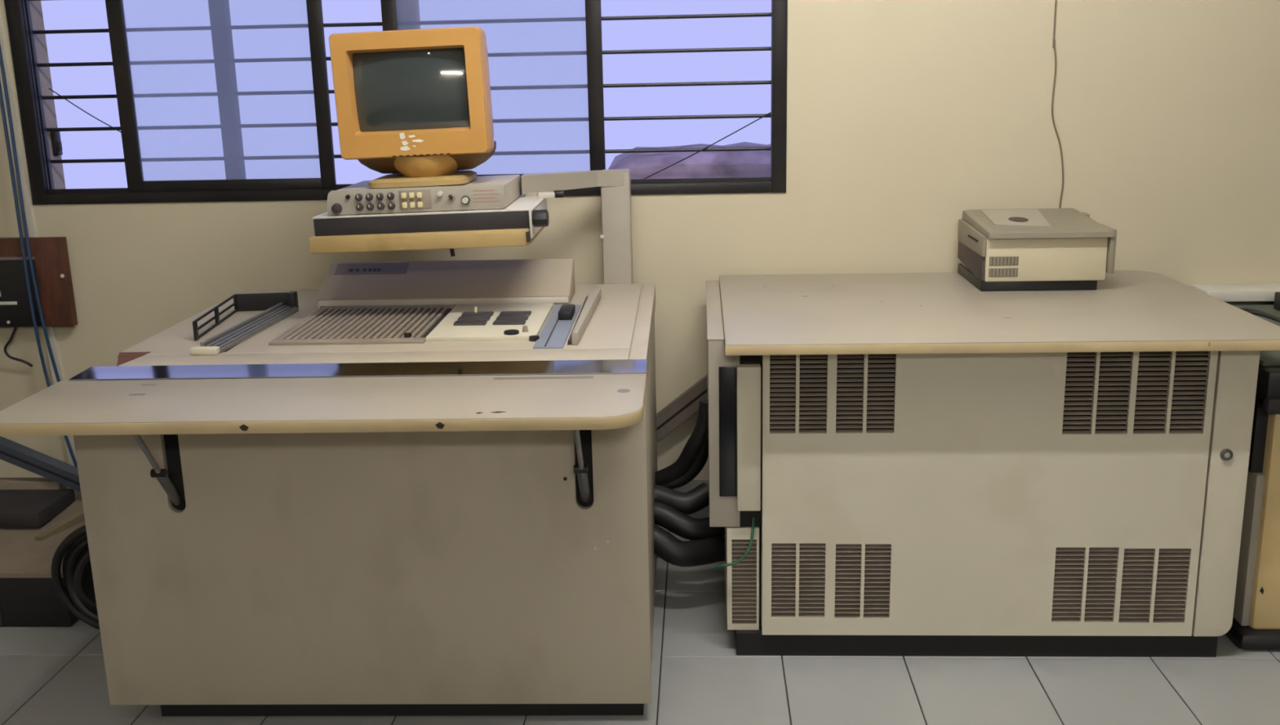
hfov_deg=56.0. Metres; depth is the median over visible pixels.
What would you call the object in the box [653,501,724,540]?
cable
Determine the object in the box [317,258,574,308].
panel
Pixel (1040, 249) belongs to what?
printer
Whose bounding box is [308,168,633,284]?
support arm
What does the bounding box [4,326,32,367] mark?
cable
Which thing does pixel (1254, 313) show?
loose cable
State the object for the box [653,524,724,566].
cable
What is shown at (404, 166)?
base
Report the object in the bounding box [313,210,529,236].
shelf
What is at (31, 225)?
trunking
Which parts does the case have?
handle, lid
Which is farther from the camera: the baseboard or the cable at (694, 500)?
the baseboard
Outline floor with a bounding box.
[0,524,1279,724]
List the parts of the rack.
rail, rail, rail, plate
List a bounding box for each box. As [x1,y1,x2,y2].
[326,174,521,215]
[1273,292,1279,311]
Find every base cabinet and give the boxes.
[706,280,1260,657]
[1226,304,1279,649]
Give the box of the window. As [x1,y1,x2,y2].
[4,0,787,204]
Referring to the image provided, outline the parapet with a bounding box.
[608,142,770,179]
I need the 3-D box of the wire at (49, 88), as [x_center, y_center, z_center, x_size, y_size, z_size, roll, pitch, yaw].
[-1.672,-0.758,3.667,0.242,0.156,0.004,-1,14,3]
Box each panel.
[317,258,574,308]
[761,351,1218,635]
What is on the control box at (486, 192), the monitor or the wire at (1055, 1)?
the monitor
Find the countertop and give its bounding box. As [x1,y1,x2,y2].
[719,270,1279,355]
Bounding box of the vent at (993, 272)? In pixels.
[988,267,1017,276]
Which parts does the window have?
sash, pane, grille rod, grille rod, grille rod, grille rod, grille rod, sash, pane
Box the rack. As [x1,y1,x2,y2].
[192,291,298,340]
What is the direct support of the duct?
attached to the wall
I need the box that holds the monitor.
[328,26,496,188]
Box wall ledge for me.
[1191,283,1279,305]
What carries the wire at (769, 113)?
attached to the window
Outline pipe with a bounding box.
[0,435,80,491]
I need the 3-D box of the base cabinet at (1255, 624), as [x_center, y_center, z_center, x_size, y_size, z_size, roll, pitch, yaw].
[1.916,0.265,3.168,0.910,0.712,0.766,-1,14,3]
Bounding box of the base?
[393,155,457,177]
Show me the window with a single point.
(219, 100)
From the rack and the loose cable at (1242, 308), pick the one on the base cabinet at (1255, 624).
the loose cable at (1242, 308)
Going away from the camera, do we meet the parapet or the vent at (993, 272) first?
the vent at (993, 272)
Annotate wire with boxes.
[48,88,120,132]
[644,112,770,178]
[714,517,755,568]
[1051,0,1063,208]
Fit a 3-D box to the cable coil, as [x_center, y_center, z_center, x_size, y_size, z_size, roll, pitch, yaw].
[-1.350,0.551,3.108,0.316,0.319,0.069,-3,14,-6]
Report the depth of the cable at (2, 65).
3.62 m
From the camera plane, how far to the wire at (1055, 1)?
3.45 m
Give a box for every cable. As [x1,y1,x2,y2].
[0,44,60,382]
[0,80,77,466]
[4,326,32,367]
[653,482,709,515]
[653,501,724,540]
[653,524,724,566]
[655,399,708,485]
[662,437,708,488]
[1238,307,1279,318]
[1245,311,1279,322]
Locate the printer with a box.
[957,208,1116,291]
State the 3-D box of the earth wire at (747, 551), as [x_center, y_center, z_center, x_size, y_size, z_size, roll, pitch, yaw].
[0.228,0.439,2.897,0.099,0.129,0.041,-1,14,3]
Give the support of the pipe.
on the case
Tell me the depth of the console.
2.59 m
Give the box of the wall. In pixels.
[0,0,1279,479]
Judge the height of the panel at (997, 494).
0.717 m
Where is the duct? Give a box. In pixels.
[656,374,707,441]
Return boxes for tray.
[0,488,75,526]
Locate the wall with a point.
(904, 117)
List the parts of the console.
rod, ribbed rail, grille frame, panel, deck plate, deck plate, key panel, slide panel, rod, rail, deck plate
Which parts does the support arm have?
plate, plate, clamp knob, knob, post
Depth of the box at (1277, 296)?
3.36 m
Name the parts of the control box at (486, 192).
knob, knob, knob, knob, knob, knob, knob, knob, knob, knob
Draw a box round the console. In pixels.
[0,283,657,715]
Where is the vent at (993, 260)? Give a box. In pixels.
[989,256,1018,265]
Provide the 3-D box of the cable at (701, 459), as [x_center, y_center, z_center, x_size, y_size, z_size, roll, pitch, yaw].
[0.115,0.265,3.421,0.171,0.213,0.035,-1,14,3]
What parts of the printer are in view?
lid panel, lid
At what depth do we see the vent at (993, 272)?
3.21 m
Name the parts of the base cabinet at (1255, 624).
panel, plate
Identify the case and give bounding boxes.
[0,477,95,626]
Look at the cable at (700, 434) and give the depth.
3.30 m
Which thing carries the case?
on the floor
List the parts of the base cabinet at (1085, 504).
door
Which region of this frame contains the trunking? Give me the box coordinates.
[0,13,76,466]
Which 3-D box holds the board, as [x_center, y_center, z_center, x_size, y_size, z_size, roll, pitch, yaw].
[-1.981,-0.243,3.699,0.461,0.274,0.050,-1,14,3]
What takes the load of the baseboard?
attached to the wall
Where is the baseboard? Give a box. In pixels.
[66,480,709,518]
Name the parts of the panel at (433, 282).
name plate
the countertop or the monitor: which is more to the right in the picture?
the countertop
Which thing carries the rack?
on the console
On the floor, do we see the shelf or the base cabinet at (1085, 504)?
the base cabinet at (1085, 504)
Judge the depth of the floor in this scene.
2.80 m
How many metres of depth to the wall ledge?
3.45 m
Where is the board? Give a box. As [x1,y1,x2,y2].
[0,236,77,327]
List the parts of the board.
panel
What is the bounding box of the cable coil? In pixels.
[51,524,99,629]
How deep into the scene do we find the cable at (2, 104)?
3.64 m

